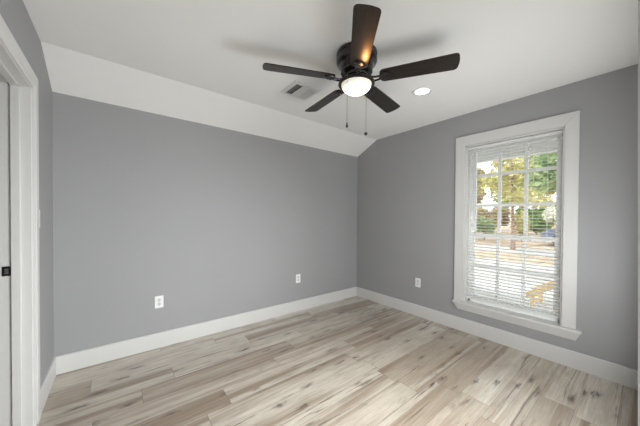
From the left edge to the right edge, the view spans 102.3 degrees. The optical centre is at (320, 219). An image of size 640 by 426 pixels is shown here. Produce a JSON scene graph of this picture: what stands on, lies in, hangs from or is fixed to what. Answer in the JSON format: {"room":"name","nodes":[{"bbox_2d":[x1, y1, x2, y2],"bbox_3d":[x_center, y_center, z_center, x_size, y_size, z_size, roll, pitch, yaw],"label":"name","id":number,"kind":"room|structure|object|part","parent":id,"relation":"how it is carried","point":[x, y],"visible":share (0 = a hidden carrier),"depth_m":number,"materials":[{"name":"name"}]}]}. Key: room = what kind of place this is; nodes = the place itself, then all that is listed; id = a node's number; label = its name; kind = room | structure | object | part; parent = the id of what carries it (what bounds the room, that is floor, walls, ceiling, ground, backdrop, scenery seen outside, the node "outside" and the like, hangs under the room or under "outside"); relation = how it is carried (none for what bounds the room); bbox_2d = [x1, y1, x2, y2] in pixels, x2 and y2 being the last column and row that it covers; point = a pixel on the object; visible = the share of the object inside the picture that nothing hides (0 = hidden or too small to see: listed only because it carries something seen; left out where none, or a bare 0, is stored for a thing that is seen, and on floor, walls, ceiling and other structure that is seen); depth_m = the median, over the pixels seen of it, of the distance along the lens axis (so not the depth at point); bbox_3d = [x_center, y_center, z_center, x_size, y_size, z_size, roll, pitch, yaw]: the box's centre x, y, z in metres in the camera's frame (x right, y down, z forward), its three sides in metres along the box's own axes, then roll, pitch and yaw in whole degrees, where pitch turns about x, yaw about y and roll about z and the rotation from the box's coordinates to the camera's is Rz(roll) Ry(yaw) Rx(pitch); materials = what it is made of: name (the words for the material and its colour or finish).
{"room":"empty bedroom","nodes":[
{"label":"empty bedroom","id":0,"kind":"room"},
{"bbox_2d":[0,0,53,386],"bbox_3d":[-0.624,0.027,0.036,0.140,2.484,5.000,0,1,-38],"label":"wall","id":1,"kind":"structure","parent":0,"point":[14,13],"depth_m":1.76,"materials":[{"name":"grey paint"}]},
{"bbox_2d":[0,14,40,425],"bbox_3d":[-1.520,0.191,1.173,0.177,2.118,0.986,0,1,-38],"label":"door","id":2,"kind":"structure","parent":1,"relation":"in","point":[19,97],"depth_m":1.49,"materials":[{"name":"white paint"}]},
{"bbox_3d":[-1.787,0.292,1.468,0.034,0.055,0.003,0,1,-38],"label":"strike plate","id":3,"kind":"part","parent":2,"relation":"part of","materials":[{"name":"black metal"}]},
{"bbox_2d":[40,357,55,413],"bbox_3d":[-1.944,1.167,1.839,0.015,0.144,0.535,0,1,-38],"label":"baseboard","id":4,"kind":"structure","parent":1,"relation":"attached to","point":[47,383],"depth_m":1.80,"materials":[{"name":"white paint"}]},
{"bbox_2d":[52,92,357,356],"bbox_3d":[-0.809,0.122,3.172,3.752,2.337,0.150,0,1,-38],"label":"wall","id":5,"kind":"structure","parent":0,"point":[216,222],"depth_m":2.60,"materials":[{"name":"grey paint"}]},
{"bbox_2d":[155,295,162,308],"bbox_3d":[-1.557,0.792,2.493,0.072,0.116,0.008,0,1,-38],"label":"wall outlet","id":6,"kind":"object","parent":5,"relation":"attached to","point":[158,299],"visible":1,"depth_m":2.49,"materials":[{"name":"white plastic"}]},
{"bbox_2d":[55,287,355,374],"bbox_3d":[-0.763,1.159,3.121,3.457,0.144,0.015,0,1,-38],"label":"baseboard","id":7,"kind":"structure","parent":5,"relation":"attached to","point":[72,361],"depth_m":2.61,"materials":[{"name":"white paint"}]},
{"bbox_2d":[296,274,299,282],"bbox_3d":[-0.297,0.791,3.486,0.072,0.116,0.008,0,1,-38],"label":"wall outlet","id":8,"kind":"object","parent":5,"relation":"attached to","point":[297,275],"visible":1,"depth_m":3.48,"materials":[{"name":"white plastic"}]},
{"bbox_2d":[23,0,637,156],"bbox_3d":[0.747,-1.163,1.198,3.777,0.514,5.160,0,1,-38],"label":"ceiling","id":9,"kind":"structure","parent":0,"point":[198,61],"depth_m":1.83,"materials":[{"name":"white paint"}]},
{"bbox_2d":[280,80,320,100],"bbox_3d":[-0.180,-1.184,2.377,0.283,0.011,0.270,0,1,-38],"label":"ceiling vent","id":10,"kind":"object","parent":9,"relation":"in","point":[297,89],"visible":1,"depth_m":2.35,"materials":[{"name":"white metal"}]},
{"bbox_2d":[263,4,459,134],"bbox_3d":[0.248,-0.898,1.872,1.254,0.567,1.233,0,1,-38],"label":"ceiling fan","id":11,"kind":"object","parent":9,"relation":"hanging from","point":[356,60],"visible":1,"depth_m":1.71,"materials":[{"name":"black metal"}]},
{"bbox_3d":[-0.137,-0.995,1.731,0.487,0.006,0.134,0,13,-15],"label":"blade","id":12,"kind":"part","parent":11,"relation":"part of","materials":[{"name":"brown wood"}]},
{"bbox_3d":[0.037,-0.999,2.178,0.134,0.006,0.487,-15,9,-32],"label":"blade","id":13,"kind":"part","parent":11,"relation":"part of","materials":[{"name":"brown wood"}]},
{"bbox_3d":[0.257,-0.931,1.835,0.213,0.062,0.213,0,1,-38],"label":"lamp shade","id":14,"kind":"part","parent":11,"relation":"part of","materials":[{"name":"white glass"}]},
{"bbox_3d":[0.234,-0.989,1.427,0.134,0.006,0.487,13,1,3],"label":"blade","id":15,"kind":"part","parent":11,"relation":"part of","materials":[{"name":"brown wood"}]},
{"bbox_3d":[0.517,-0.996,2.151,0.134,0.006,0.487,-15,-9,38],"label":"blade","id":16,"kind":"part","parent":11,"relation":"part of","materials":[{"name":"black wood"}]},
{"bbox_3d":[0.638,-0.989,1.686,0.487,0.006,0.134,1,-12,21],"label":"blade","id":17,"kind":"part","parent":11,"relation":"part of","materials":[{"name":"black wood"}]},
{"bbox_2d":[412,86,431,95],"bbox_3d":[0.933,-1.177,2.361,0.176,0.010,0.176,0,1,-38],"label":"recessed light","id":18,"kind":"object","parent":9,"relation":"in","point":[424,90],"visible":1,"depth_m":2.35,"materials":[{"name":"white plastic"}]},
{"bbox_2d":[37,296,637,425],"bbox_3d":[0.120,1.297,0.709,5.057,0.060,4.900,0,1,-38],"label":"floor","id":19,"kind":"structure","parent":0,"point":[352,361],"depth_m":1.98,"materials":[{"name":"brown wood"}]},
{"bbox_2d":[356,64,637,369],"bbox_3d":[2.202,0.050,2.265,0.145,2.544,5.000,0,1,-38],"label":"wall","id":20,"kind":"structure","parent":0,"point":[406,180],"depth_m":2.39,"materials":[{"name":"grey paint"}]},
{"bbox_2d":[415,278,420,286],"bbox_3d":[1.264,0.809,3.334,0.008,0.116,0.072,0,1,-38],"label":"wall outlet","id":21,"kind":"object","parent":20,"relation":"attached to","point":[417,280],"visible":1,"depth_m":3.33,"materials":[{"name":"white plastic"}]},
{"bbox_2d":[356,287,637,389],"bbox_3d":[1.497,1.176,3.035,0.015,0.144,2.919,0,1,-38],"label":"baseboard","id":22,"kind":"structure","parent":20,"relation":"attached to","point":[623,375],"depth_m":2.47,"materials":[{"name":"white paint"}]},
{"bbox_2d":[452,110,581,340],"bbox_3d":[1.910,0.046,2.586,0.187,1.941,1.049,0,1,-38],"label":"window","id":23,"kind":"structure","parent":20,"relation":"in","point":[565,327],"depth_m":2.49,"materials":[{"name":"white paint"}]},
{"bbox_2d":[466,130,562,318],"bbox_3d":[1.899,0.036,2.583,0.046,1.668,0.788,0,1,-38],"label":"window blind","id":24,"kind":"object","parent":23,"relation":"attached to","point":[560,131],"visible":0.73,"depth_m":2.53,"materials":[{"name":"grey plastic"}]},
{"bbox_3d":[1.718,0.034,2.821,0.031,1.640,0.002,0,1,-38],"label":"ladder cord","id":25,"kind":"part","parent":24,"relation":"part of","materials":[{"name":"white fabric"}]},
{"bbox_3d":[1.903,0.038,2.586,0.031,1.640,0.002,0,1,-38],"label":"ladder cord","id":26,"kind":"part","parent":24,"relation":"part of","materials":[{"name":"white fabric"}]},
{"bbox_3d":[1.897,0.861,2.596,0.028,0.018,0.788,0,1,-38],"label":"rail","id":27,"kind":"part","parent":24,"relation":"part of","materials":[{"name":"white plastic"}]},
{"bbox_3d":[2.002,-0.279,2.424,0.011,0.980,0.011,1,1,29],"label":"lift cord","id":28,"kind":"part","parent":24,"relation":"part of","materials":[{"name":"white fabric"}]},
{"bbox_3d":[2.079,0.042,2.363,0.031,1.640,0.002,0,1,-38],"label":"ladder cord","id":29,"kind":"part","parent":24,"relation":"part of","materials":[{"name":"white fabric"}]},
{"bbox_3d":[1.937,0.527,2.627,0.026,0.747,0.747,0,1,-38],"label":"sash","id":30,"kind":"part","parent":23,"relation":"part of","materials":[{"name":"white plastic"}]},
{"bbox_3d":[1.952,0.058,2.630,0.067,1.747,0.807,0,1,-38],"label":"frame","id":31,"kind":"part","parent":23,"relation":"part of","materials":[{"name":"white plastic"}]},
{"bbox_3d":[1.966,-0.297,2.635,0.026,0.983,0.747,0,1,-38],"label":"sash","id":32,"kind":"part","parent":23,"relation":"part of","materials":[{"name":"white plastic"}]},
{"bbox_3d":[1.881,0.929,2.578,0.127,0.022,1.049,0,1,-38],"label":"sill","id":33,"kind":"part","parent":23,"relation":"part of","materials":[{"name":"white paint"}]},
{"bbox_2d":[478,139,556,162],"bbox_3d":[2.103,-1.030,3.442,1.150,0.365,9.000,0,1,-38],"label":"porch roof","id":34,"kind":"structure","parent":20,"relation":"attached to","point":[535,146],"depth_m":3.38,"materials":[{"name":"white paint"}]},
{"bbox_3d":[1.094,0.030,0.762,3.457,2.484,0.120,0,1,-38],"label":"wall","id":35,"kind":"structure","parent":0,"visible":0},
{"bbox_2d":[638,0,639,425],"bbox_3d":[0.118,0.210,0.019,0.988,2.130,0.159,0,1,-38],"label":"door","id":36,"kind":"structure","parent":35,"relation":"in","point":[638,0],"depth_m":0.32,"materials":[{"name":"white paint"}]},
{"label":"outside","id":37,"kind":"structure","parent":0,"visible":0},
{"bbox_2d":[475,222,554,265],"bbox_3d":[38.529,1.355,53.226,119.700,0.280,150.000,0,1,-38],"label":"ground","id":38,"kind":"structure","parent":37,"point":[489,240],"depth_m":14.17,"materials":[{"name":"beige soil"}]},
{"bbox_2d":[477,177,485,194],"bbox_3d":[8.620,-1.698,16.671,4.492,6.427,3.274,0,1,-23],"label":"tree","id":39,"kind":"object","parent":38,"relation":"on","point":[480,182],"visible":0.02,"depth_m":15.96,"materials":[{"name":"beige plant"}]},
{"bbox_2d":[477,167,486,202],"bbox_3d":[19.342,-2.846,35.849,5.748,8.411,6.995,0,1,-38],"label":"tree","id":40,"kind":"object","parent":38,"relation":"on","point":[479,196],"visible":0.04,"depth_m":33.84,"materials":[{"name":"beige plant"}]},
{"bbox_2d":[477,216,495,239],"bbox_3d":[11.794,0.573,18.407,1.863,1.857,1.657,0,1,-38],"label":"shrub","id":41,"kind":"object","parent":38,"relation":"on","point":[487,227],"visible":0.78,"depth_m":18.00,"materials":[{"name":"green plant"}]},
{"bbox_2d":[477,207,509,232],"bbox_3d":[18.443,-0.116,27.717,3.121,3.103,3.370,0,1,-38],"label":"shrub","id":42,"kind":"object","parent":38,"relation":"on","point":[485,213],"visible":0.52,"depth_m":27.12,"materials":[{"name":"beige plant"}]},
{"bbox_2d":[489,155,545,211],"bbox_3d":[16.237,-2.553,20.771,4.452,8.142,5.625,1,1,25],"label":"tree","id":43,"kind":"object","parent":38,"relation":"on","point":[494,200],"visible":0.06,"depth_m":20.84,"materials":[{"name":"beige plant"}]},
{"bbox_2d":[481,157,553,249],"bbox_3d":[9.620,-1.777,13.145,3.653,6.687,3.132,0,1,-38],"label":"tree","id":44,"kind":"object","parent":38,"relation":"on","point":[519,198],"visible":0.44,"depth_m":12.75,"materials":[{"name":"beige plant"}]},
{"bbox_2d":[510,210,530,241],"bbox_3d":[13.566,0.349,17.466,1.364,2.348,1.312,0,1,-38],"label":"shrub","id":45,"kind":"object","parent":38,"relation":"on","point":[519,227],"visible":0.44,"depth_m":17.39,"materials":[{"name":"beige plant"}]},
{"bbox_2d":[490,155,555,207],"bbox_3d":[24.848,-3.458,31.615,6.776,9.814,7.010,0,1,-38],"label":"tree","id":46,"kind":"object","parent":38,"relation":"on","point":[552,192],"visible":0.04,"depth_m":31.38,"materials":[{"name":"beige plant"}]},
{"bbox_2d":[514,205,555,234],"bbox_3d":[20.731,-0.206,24.699,3.190,3.386,3.207,0,1,-38],"label":"shrub","id":47,"kind":"object","parent":38,"relation":"on","point":[536,213],"visible":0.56,"depth_m":24.11,"materials":[{"name":"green plant"}]},
{"bbox_2d":[522,152,556,208],"bbox_3d":[8.506,-1.296,8.846,2.643,5.868,3.834,1,1,29],"label":"tree","id":48,"kind":"object","parent":38,"relation":"on","point":[536,176],"visible":0.19,"depth_m":8.74,"materials":[{"name":"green plant"}]},
{"bbox_2d":[540,229,554,243],"bbox_3d":[14.934,0.681,13.782,1.812,1.699,4.560,0,1,-38],"label":"parked car","id":49,"kind":"object","parent":38,"relation":"on","point":[548,230],"visible":0.02,"depth_m":14.69,"materials":[{"name":"blue paint"}]},
{"bbox_2d":[542,200,555,228],"bbox_3d":[16.382,0.016,18.058,1.418,3.035,1.451,0,1,-38],"label":"shrub","id":50,"kind":"object","parent":38,"relation":"on","point":[550,208],"visible":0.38,"depth_m":17.98,"materials":[{"name":"beige plant"}]},
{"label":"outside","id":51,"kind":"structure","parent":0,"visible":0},
{"bbox_2d":[474,257,553,310],"bbox_3d":[2.106,1.527,9.220,8.000,0.100,34.000,0,1,-38],"label":"patio","id":52,"kind":"structure","parent":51,"point":[490,261],"depth_m":6.53,"materials":[{"name":"concrete"}]},
{"bbox_2d":[526,280,553,306],"bbox_3d":[4.097,1.132,4.358,0.632,0.836,0.955,0,1,-38],"label":"chair","id":53,"kind":"object","parent":52,"relation":"on","point":[552,286],"visible":0.11,"depth_m":4.44,"materials":[{"name":"yellow wood"}]},
{"bbox_3d":[3.655,1.416,4.441,0.040,0.260,0.060,0,1,-38],"label":"post","id":54,"kind":"part","parent":53,"relation":"part of","materials":[{"name":"yellow wood"}]},
{"bbox_3d":[3.898,1.045,4.200,0.040,0.661,0.955,0,1,-38],"label":"rail","id":55,"kind":"part","parent":53,"relation":"part of","materials":[{"name":"yellow wood"}]},
{"bbox_3d":[4.330,1.044,4.540,0.040,0.661,0.955,0,1,-38],"label":"rail","id":56,"kind":"part","parent":53,"relation":"part of","materials":[{"name":"yellow wood"}]},
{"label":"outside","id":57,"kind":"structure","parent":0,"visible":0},
{"bbox_2d":[475,244,553,256],"bbox_3d":[4.289,1.416,19.856,3.200,0.095,100.000,0,1,-38],"label":"road","id":58,"kind":"structure","parent":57,"point":[477,245],"depth_m":12.68,"materials":[{"name":"grey asphalt"}]}
]}

